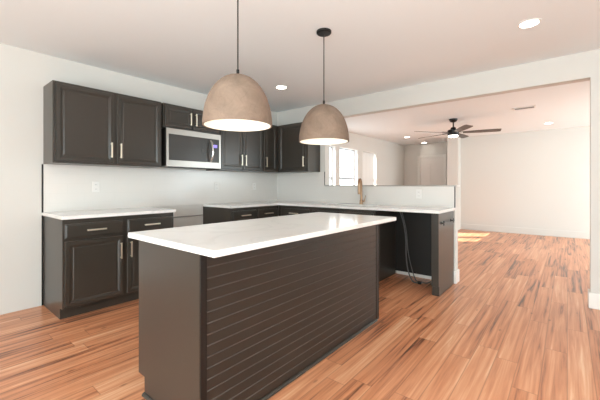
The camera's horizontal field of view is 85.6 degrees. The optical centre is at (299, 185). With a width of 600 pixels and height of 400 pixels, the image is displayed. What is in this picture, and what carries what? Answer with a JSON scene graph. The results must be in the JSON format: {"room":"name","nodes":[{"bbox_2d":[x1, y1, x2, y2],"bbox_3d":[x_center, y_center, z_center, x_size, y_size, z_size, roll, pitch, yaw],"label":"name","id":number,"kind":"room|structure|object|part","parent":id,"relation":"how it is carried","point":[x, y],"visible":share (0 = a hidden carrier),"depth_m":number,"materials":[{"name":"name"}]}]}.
{"room":"kitchen","nodes":[
{"label":"kitchen","id":0,"kind":"room"},
{"bbox_2d":[0,43,276,314],"bbox_3d":[-2.619,-0.056,3.208,0.150,2.478,7.012,0,0,40],"label":"wall","id":1,"kind":"structure","parent":0,"point":[24,73],"depth_m":3.11,"materials":[{"name":"white paint"}]},
{"bbox_2d":[42,164,42,304],"bbox_3d":[-2.532,0.488,3.185,0.014,1.390,0.012,0,0,40],"label":"trim","id":2,"kind":"structure","parent":1,"relation":"attached to","point":[42,164],"depth_m":3.19,"materials":[{"name":"white paint"}]},
{"bbox_2d":[43,80,160,167],"bbox_3d":[-2.057,-0.591,3.477,0.372,0.764,1.041,0,0,40],"label":"upper cabinet","id":3,"kind":"object","parent":1,"relation":"attached to","point":[83,126],"visible":1,"depth_m":3.27,"materials":[{"name":"brown paint"}]},
{"bbox_3d":[-2.106,-0.589,3.193,0.019,0.719,0.496,0,0,40],"label":"door","id":4,"kind":"part","parent":3,"relation":"part of","materials":[{"name":"brown paint"}]},
{"bbox_3d":[-1.945,-0.362,3.346,0.034,0.155,0.014,0,0,40],"label":"handle","id":5,"kind":"part","parent":3,"relation":"part of","materials":[{"name":"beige metal"}]},
{"bbox_3d":[-1.777,-0.589,3.591,0.019,0.719,0.468,0,0,40],"label":"door","id":6,"kind":"part","parent":3,"relation":"part of","materials":[{"name":"brown paint"}]},
{"bbox_2d":[43,164,276,211],"bbox_3d":[-1.467,0.030,4.477,0.010,0.476,3.336,0,0,40],"label":"backsplash","id":7,"kind":"structure","parent":1,"relation":"attached to","point":[65,187],"depth_m":3.94,"materials":[{"name":"tile"}]},
{"bbox_2d":[92,182,99,191],"bbox_3d":[-2.229,0.018,3.539,0.009,0.114,0.070,0,0,40],"label":"wall outlet","id":8,"kind":"object","parent":7,"relation":"attached to","point":[95,185],"visible":1,"depth_m":3.54,"materials":[{"name":"white plastic"}]},
{"bbox_2d":[161,103,219,134],"bbox_3d":[-1.456,-0.829,4.204,0.372,0.288,0.800,0,0,40],"label":"upper cabinet","id":9,"kind":"object","parent":1,"relation":"attached to","point":[172,116],"visible":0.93,"depth_m":4.00,"materials":[{"name":"brown paint"}]},
{"bbox_3d":[-1.478,-0.825,3.954,0.019,0.246,0.350,0,0,40],"label":"door","id":10,"kind":"part","parent":9,"relation":"part of","materials":[{"name":"brown paint"}]},
{"bbox_2d":[161,127,220,168],"bbox_3d":[-1.436,-0.449,4.197,0.431,0.459,0.778,0,0,40],"label":"microwave","id":11,"kind":"object","parent":9,"relation":"attached to","point":[185,149],"visible":0.94,"depth_m":4.05,"materials":[{"name":"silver metal"}]},
{"bbox_3d":[-1.157,-0.447,4.257,0.077,0.292,0.026,0,0,40],"label":"handle","id":12,"kind":"part","parent":11,"relation":"part of","materials":[{"name":"metal"}]},
{"bbox_3d":[-1.156,-0.456,4.331,0.025,0.312,0.156,0,0,40],"label":"control panel","id":13,"kind":"part","parent":11,"relation":"part of","materials":[{"name":"black glass"}]},
{"bbox_3d":[-1.229,-0.825,4.256,0.019,0.246,0.394,0,0,40],"label":"door","id":14,"kind":"part","parent":9,"relation":"part of","materials":[{"name":"brown paint"}]},
{"bbox_2d":[206,130,262,171],"bbox_3d":[-0.942,-0.591,4.827,0.372,0.764,0.812,0,0,40],"label":"upper cabinet","id":15,"kind":"object","parent":1,"relation":"attached to","point":[240,151],"visible":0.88,"depth_m":4.70,"materials":[{"name":"brown paint"}]},
{"bbox_3d":[-0.961,-0.589,4.581,0.019,0.719,0.372,0,0,40],"label":"door","id":16,"kind":"part","parent":15,"relation":"part of","materials":[{"name":"brown paint"}]},
{"bbox_3d":[-0.708,-0.589,4.887,0.019,0.719,0.386,0,0,40],"label":"door","id":17,"kind":"part","parent":15,"relation":"part of","materials":[{"name":"brown paint"}]},
{"bbox_2d":[253,125,278,172],"bbox_3d":[-0.474,-0.591,5.394,0.372,0.764,0.656,0,0,40],"label":"upper cabinet","id":18,"kind":"object","parent":1,"relation":"attached to","point":[270,136],"visible":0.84,"depth_m":5.19,"materials":[{"name":"brown paint"}]},
{"bbox_3d":[-0.475,-0.589,5.169,0.019,0.719,0.272,0,0,40],"label":"door","id":19,"kind":"part","parent":18,"relation":"part of","materials":[{"name":"brown paint"}]},
{"bbox_2d":[0,0,599,144],"bbox_3d":[2.116,-1.355,3.310,7.550,0.120,13.200,0,0,40],"label":"ceiling","id":20,"kind":"structure","parent":0,"point":[372,46],"depth_m":2.98,"materials":[{"name":"white paint"}]},
{"bbox_2d":[202,0,271,131],"bbox_3d":[-0.382,-0.830,1.992,0.422,0.929,0.422,0,0,40],"label":"pendant lamp","id":21,"kind":"object","parent":20,"relation":"hanging from","point":[235,102],"visible":1,"depth_m":1.85,"materials":[{"name":"beige concrete"}]},
{"bbox_3d":[-0.382,-0.521,1.992,0.422,0.312,0.422,0,0,40],"label":"lamp shade","id":22,"kind":"part","parent":21,"relation":"part of","materials":[{"name":"concrete"}]},
{"bbox_3d":[-0.382,-0.983,1.992,0.008,0.575,0.008,0,0,40],"label":"cord","id":23,"kind":"part","parent":21,"relation":"part of","materials":[{"name":"black metal"}]},
{"bbox_2d":[276,85,286,88],"bbox_3d":[-0.245,-1.290,4.274,0.156,0.008,0.156,0,0,40],"label":"recessed light","id":24,"kind":"object","parent":20,"relation":"in","point":[279,86],"visible":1,"depth_m":4.28,"materials":[{"name":"white plastic"}]},
{"bbox_2d":[299,28,348,144],"bbox_3d":[0.201,-0.830,2.722,0.422,0.929,0.422,0,0,40],"label":"pendant lamp","id":25,"kind":"object","parent":20,"relation":"hanging from","point":[324,124],"visible":1,"depth_m":2.58,"materials":[{"name":"beige concrete"}]},
{"bbox_3d":[0.201,-0.983,2.722,0.008,0.575,0.008,0,0,40],"label":"cord","id":26,"kind":"part","parent":25,"relation":"part of","materials":[{"name":"black metal"}]},
{"bbox_3d":[0.201,-0.521,2.722,0.422,0.312,0.422,0,0,40],"label":"lamp shade","id":27,"kind":"part","parent":25,"relation":"part of","materials":[{"name":"concrete"}]},
{"bbox_2d":[414,118,500,138],"bbox_3d":[3.036,-1.116,6.361,1.554,0.356,1.507,0,0,40],"label":"ceiling fan","id":28,"kind":"object","parent":20,"relation":"hanging from","point":[453,132],"visible":1,"depth_m":6.23,"materials":[{"name":"black metal"}]},
{"bbox_3d":[2.937,-1.023,5.850,0.134,0.035,0.630,0,0,7],"label":"blade","id":29,"kind":"part","parent":28,"relation":"part of","materials":[{"name":"brown wood"}]},
{"bbox_3d":[3.327,-1.023,6.686,0.134,0.035,0.630,0,0,43],"label":"blade","id":30,"kind":"part","parent":28,"relation":"part of","materials":[{"name":"brown wood"}]},
{"bbox_3d":[3.436,-1.023,6.127,0.630,0.035,0.134,0,0,25],"label":"blade","id":31,"kind":"part","parent":28,"relation":"part of","materials":[{"name":"brown wood"}]},
{"bbox_2d":[512,105,535,110],"bbox_3d":[3.742,-1.288,5.405,0.320,0.013,0.150,0,0,40],"label":"ceiling vent","id":32,"kind":"object","parent":20,"relation":"in","point":[534,106],"visible":1,"depth_m":5.40,"materials":[{"name":"white plastic"}]},
{"bbox_2d":[517,18,540,28],"bbox_3d":[1.830,-1.290,2.587,0.156,0.008,0.156,0,0,40],"label":"recessed light","id":33,"kind":"object","parent":20,"relation":"in","point":[532,22],"visible":1,"depth_m":2.59,"materials":[{"name":"white plastic"}]},
{"bbox_2d":[0,229,599,399],"bbox_3d":[2.116,1.243,3.310,7.550,0.120,13.200,0,0,40],"label":"floor","id":34,"kind":"structure","parent":0,"point":[517,323],"depth_m":2.45,"materials":[{"name":"laminate"}]},
{"bbox_2d":[43,212,172,319],"bbox_3d":[-1.947,0.741,3.377,0.670,0.884,1.026,0,0,40],"label":"base cabinet","id":35,"kind":"object","parent":34,"relation":"on","point":[90,264],"visible":0.91,"depth_m":3.01,"materials":[{"name":"brown paint"}]},
{"bbox_3d":[-1.886,0.405,2.993,0.019,0.127,0.478,0,0,40],"label":"drawer","id":36,"kind":"part","parent":35,"relation":"part of","materials":[{"name":"brown paint"}]},
{"bbox_3d":[-1.886,0.779,2.993,0.019,0.573,0.478,0,0,40],"label":"door","id":37,"kind":"part","parent":35,"relation":"part of","materials":[{"name":"brown paint"}]},
{"bbox_3d":[-1.866,0.405,2.976,0.034,0.014,0.160,0,0,40],"label":"handle","id":38,"kind":"part","parent":35,"relation":"part of","materials":[{"name":"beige metal"}]},
{"bbox_2d":[42,207,175,219],"bbox_3d":[-1.956,0.284,3.388,0.642,0.030,1.051,0,0,40],"label":"countertop","id":39,"kind":"structure","parent":35,"relation":"on","point":[64,215],"depth_m":3.19,"materials":[{"name":"white stone"}]},
{"bbox_3d":[-1.732,0.633,3.139,0.034,0.155,0.014,0,0,40],"label":"handle","id":40,"kind":"part","parent":35,"relation":"part of","materials":[{"name":"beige metal"}]},
{"bbox_3d":[-1.672,0.633,3.211,0.034,0.155,0.014,0,0,40],"label":"handle","id":41,"kind":"part","parent":35,"relation":"part of","materials":[{"name":"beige metal"}]},
{"bbox_3d":[-1.558,0.779,3.391,0.019,0.573,0.478,0,0,40],"label":"door","id":42,"kind":"part","parent":35,"relation":"part of","materials":[{"name":"brown paint"}]},
{"bbox_3d":[-1.558,0.405,3.391,0.019,0.127,0.478,0,0,40],"label":"drawer","id":43,"kind":"part","parent":35,"relation":"part of","materials":[{"name":"brown paint"}]},
{"bbox_2d":[203,205,277,223],"bbox_3d":[-0.830,0.741,4.730,0.670,0.884,0.905,0,0,40],"label":"base cabinet","id":44,"kind":"object","parent":34,"relation":"on","point":[211,215],"visible":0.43,"depth_m":4.44,"materials":[{"name":"brown paint"}]},
{"bbox_3d":[-0.745,0.405,4.375,0.019,0.127,0.425,0,0,40],"label":"drawer","id":45,"kind":"part","parent":44,"relation":"part of","materials":[{"name":"brown paint"}]},
{"bbox_3d":[-0.468,0.405,4.711,0.019,0.127,0.410,0,0,40],"label":"drawer","id":46,"kind":"part","parent":44,"relation":"part of","materials":[{"name":"brown paint"}]},
{"bbox_2d":[202,200,455,213],"bbox_3d":[0.242,0.284,4.236,2.952,0.030,1.532,0,0,40],"label":"countertop","id":47,"kind":"structure","parent":44,"relation":"on","point":[399,208],"depth_m":4.29,"materials":[{"name":"white stone"}]},
{"bbox_2d":[358,178,365,203],"bbox_3d":[0.856,0.086,4.508,0.092,0.367,0.201,0,0,22],"label":"faucet","id":48,"kind":"object","parent":47,"relation":"on","point":[360,179],"visible":0.96,"depth_m":4.56,"materials":[{"name":"gold metal"}]},
{"bbox_3d":[0.838,0.051,4.513,0.034,0.297,0.183,0,0,22],"label":"spout","id":49,"kind":"part","parent":48,"relation":"part of","materials":[{"name":"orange metal"}]},
{"bbox_2d":[128,212,395,399],"bbox_3d":[-0.088,0.726,2.315,0.854,0.914,1.862,0,0,40],"label":"kitchen island","id":50,"kind":"object","parent":34,"relation":"on","point":[241,309],"visible":1,"depth_m":1.79,"materials":[{"name":"brown paint"}]},
{"bbox_3d":[-0.671,1.175,1.649,0.551,0.016,0.016,0,0,40],"label":"shoe moulding","id":51,"kind":"part","parent":50,"relation":"part of","materials":[{"name":"brown paint"}]},
{"bbox_3d":[-0.694,0.741,1.686,0.613,0.884,0.012,0,0,40],"label":"panel","id":52,"kind":"part","parent":50,"relation":"part of","materials":[{"name":"brown paint"}]},
{"bbox_3d":[-0.447,0.741,1.498,0.008,0.884,0.035,0,0,40],"label":"corner trim","id":53,"kind":"part","parent":50,"relation":"part of","materials":[{"name":"black wood"}]},
{"bbox_2d":[128,212,395,257],"bbox_3d":[-0.083,0.284,2.291,0.816,0.030,1.832,0,0,40],"label":"island countertop","id":54,"kind":"structure","parent":50,"relation":"on","point":[214,240],"depth_m":1.88,"materials":[{"name":"white stone"}]},
{"bbox_3d":[0.123,1.175,2.166,0.016,0.016,1.720,0,0,40],"label":"shoe moulding","id":55,"kind":"part","parent":50,"relation":"part of","materials":[{"name":"brown paint"}]},
{"bbox_3d":[0.678,0.741,2.857,0.016,0.884,0.050,0,0,40],"label":"corner trim","id":56,"kind":"part","parent":50,"relation":"part of","materials":[{"name":"black wood"}]},
{"bbox_2d":[279,205,310,215],"bbox_3d":[0.088,0.741,4.912,0.622,0.884,0.646,0,0,40],"label":"base cabinet","id":57,"kind":"object","parent":34,"relation":"on","point":[284,210],"visible":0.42,"depth_m":4.70,"materials":[{"name":"brown paint"}]},
{"bbox_3d":[-0.075,0.405,4.685,0.540,0.127,0.019,0,0,40],"label":"drawer","id":58,"kind":"part","parent":57,"relation":"part of","materials":[{"name":"brown paint"}]},
{"bbox_2d":[311,207,395,281],"bbox_3d":[0.703,0.741,4.405,0.970,0.884,0.646,0,0,40],"label":"base cabinet","id":59,"kind":"object","parent":34,"relation":"on","point":[386,230],"visible":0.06,"depth_m":4.13,"materials":[{"name":"brown paint"}]},
{"bbox_3d":[0.339,0.405,4.343,0.446,0.127,0.019,0,0,40],"label":"drawer","id":60,"kind":"part","parent":59,"relation":"part of","materials":[{"name":"brown paint"}]},
{"bbox_3d":[0.705,0.405,4.041,0.464,0.127,0.019,0,0,40],"label":"drawer","id":61,"kind":"part","parent":59,"relation":"part of","materials":[{"name":"brown paint"}]},
{"bbox_2d":[400,212,430,284],"bbox_3d":[1.389,0.748,4.044,0.178,0.876,0.440,0,0,-38],"label":"power cable","id":62,"kind":"object","parent":34,"relation":"on","point":[404,226],"visible":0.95,"depth_m":4.13,"materials":[{"name":"black rubber"}]},
{"bbox_3d":[1.363,0.748,4.069,0.050,0.876,0.386,0,0,-15],"label":"cord","id":63,"kind":"part","parent":62,"relation":"part of","materials":[{"name":"grey plastic"}]},
{"bbox_2d":[431,211,453,295],"bbox_3d":[1.626,0.741,3.678,0.075,0.884,0.592,0,0,40],"label":"end panel","id":64,"kind":"object","parent":34,"relation":"on","point":[442,237],"visible":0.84,"depth_m":3.53,"materials":[{"name":"brown paint"}]},
{"bbox_2d":[332,132,403,184],"bbox_3d":[1.495,-0.056,8.369,0.150,2.478,6.188,0,0,40],"label":"wall","id":65,"kind":"structure","parent":0,"point":[390,156],"depth_m":9.21,"materials":[{"name":"white paint"}]},
{"bbox_2d":[330,147,331,184],"bbox_3d":[0.519,-0.232,7.242,0.040,1.330,0.670,0,0,40],"label":"window","id":66,"kind":"structure","parent":65,"relation":"in","point":[330,147],"depth_m":7.46,"materials":[{"name":"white glass"}]},
{"bbox_2d":[330,145,335,184],"bbox_3d":[0.578,-0.232,7.193,0.108,1.330,0.670,0,0,40],"label":"trim","id":67,"kind":"structure","parent":65,"relation":"attached to","point":[333,147],"depth_m":7.44,"materials":[{"name":"white paint"}]},
{"bbox_2d":[340,148,353,184],"bbox_3d":[1.108,-0.232,7.955,0.040,1.330,0.840,0,0,40],"label":"window","id":68,"kind":"structure","parent":65,"relation":"in","point":[340,148],"depth_m":8.23,"materials":[{"name":"white plastic"}]},
{"bbox_2d":[340,147,357,184],"bbox_3d":[1.166,-0.232,7.907,0.108,1.330,0.840,0,0,40],"label":"trim","id":69,"kind":"structure","parent":65,"relation":"attached to","point":[355,150],"depth_m":8.22,"materials":[{"name":"white paint"}]},
{"bbox_2d":[363,151,376,184],"bbox_3d":[1.854,-0.232,8.739,0.108,1.330,0.800,0,0,40],"label":"trim","id":70,"kind":"structure","parent":65,"relation":"attached to","point":[375,154],"depth_m":9.04,"materials":[{"name":"white paint"}]},
{"bbox_2d":[404,142,446,184],"bbox_3d":[4.184,-0.056,10.032,1.880,2.478,0.200,0,0,40],"label":"wall","id":71,"kind":"structure","parent":0,"point":[411,152],"depth_m":10.32,"materials":[{"name":"white paint"}]},
{"bbox_2d":[418,154,446,184],"bbox_3d":[4.045,0.128,9.958,0.860,2.110,0.090,0,0,40],"label":"door","id":72,"kind":"structure","parent":71,"relation":"in","point":[431,170],"depth_m":9.95,"materials":[{"name":"paint"}]},
{"bbox_2d":[277,49,599,293],"bbox_3d":[2.441,-0.056,3.496,7.287,2.478,0.125,0,0,40],"label":"wall","id":73,"kind":"structure","parent":0,"point":[584,66],"depth_m":3.58,"materials":[{"name":"white paint"}]},
{"bbox_2d":[278,122,319,172],"bbox_3d":[-0.038,-0.591,5.219,0.628,0.764,0.372,0,0,40],"label":"upper cabinet","id":74,"kind":"object","parent":73,"relation":"attached to","point":[294,156],"visible":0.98,"depth_m":5.09,"materials":[{"name":"brown paint"}]},
{"bbox_3d":[-0.121,-0.589,5.102,0.550,0.719,0.019,0,0,40],"label":"door","id":75,"kind":"part","parent":74,"relation":"part of","materials":[{"name":"brown paint"}]},
{"bbox_2d":[277,172,453,207],"bbox_3d":[0.728,0.030,4.822,2.936,0.476,0.010,0,0,40],"label":"backsplash","id":76,"kind":"structure","parent":73,"relation":"attached to","point":[308,187],"depth_m":4.77,"materials":[{"name":"tile"}]},
{"bbox_2d":[416,190,421,198],"bbox_3d":[1.523,0.113,4.154,0.070,0.114,0.009,0,0,40],"label":"wall outlet","id":77,"kind":"object","parent":76,"relation":"attached to","point":[418,192],"visible":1,"depth_m":4.15,"materials":[{"name":"white plastic"}]},
{"bbox_2d":[324,185,456,185],"bbox_3d":[1.126,0.008,4.477,1.924,0.014,0.004,0,0,40],"label":"trim","id":78,"kind":"structure","parent":73,"relation":"attached to","point":[324,185],"depth_m":4.37,"materials":[{"name":"silver metal"}]},
{"bbox_2d":[395,211,430,275],"bbox_3d":[1.532,0.719,4.136,0.650,0.838,0.012,0,0,40],"label":"panel","id":79,"kind":"object","parent":73,"relation":"attached to","point":[418,225],"visible":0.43,"depth_m":4.17,"materials":[{"name":"black wood"}]},
{"bbox_2d":[397,269,458,283],"bbox_3d":[1.175,1.108,4.541,1.921,0.150,0.157,0,0,40],"label":"baseboard","id":80,"kind":"structure","parent":73,"relation":"attached to","point":[456,273],"depth_m":4.10,"materials":[{"name":"white paint"}]},
{"bbox_2d":[588,289,599,309],"bbox_3d":[4.038,1.108,2.178,3.144,0.150,0.157,0,0,40],"label":"baseboard","id":81,"kind":"structure","parent":73,"relation":"attached to","point":[593,298],"depth_m":3.09,"materials":[{"name":"white paint"}]},
{"bbox_2d":[461,126,589,231],"bbox_3d":[6.719,-0.056,7.291,5.520,2.478,0.800,0,0,40],"label":"wall","id":82,"kind":"structure","parent":0,"point":[540,179],"depth_m":7.77,"materials":[{"name":"white paint"}]},
{"bbox_2d":[447,137,460,229],"bbox_3d":[4.143,-0.056,8.717,0.270,2.478,0.280,0,0,40],"label":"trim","id":83,"kind":"structure","parent":82,"relation":"attached to","point":[453,143],"depth_m":8.63,"materials":[{"name":"white paint"}]},
{"bbox_2d":[461,224,589,238],"bbox_3d":[6.460,1.108,6.977,5.520,0.150,0.015,0,0,40],"label":"baseboard","id":84,"kind":"structure","parent":82,"relation":"attached to","point":[543,232],"depth_m":7.76,"materials":[{"name":"white paint"}]},
{"bbox_3d":[1.795,-0.232,8.788,0.040,1.330,0.800,0,0,40],"label":"window","id":85,"kind":"structure","parent":0,"visible":0},
{"bbox_2d":[363,152,373,184],"bbox_3d":[1.826,-0.241,8.753,0.004,1.288,0.715,0,0,40],"label":"window shade","id":86,"kind":"object","parent":85,"relation":"attached to","point":[368,158],"visible":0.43,"depth_m":8.79,"materials":[{"name":"fabric"}]}
]}

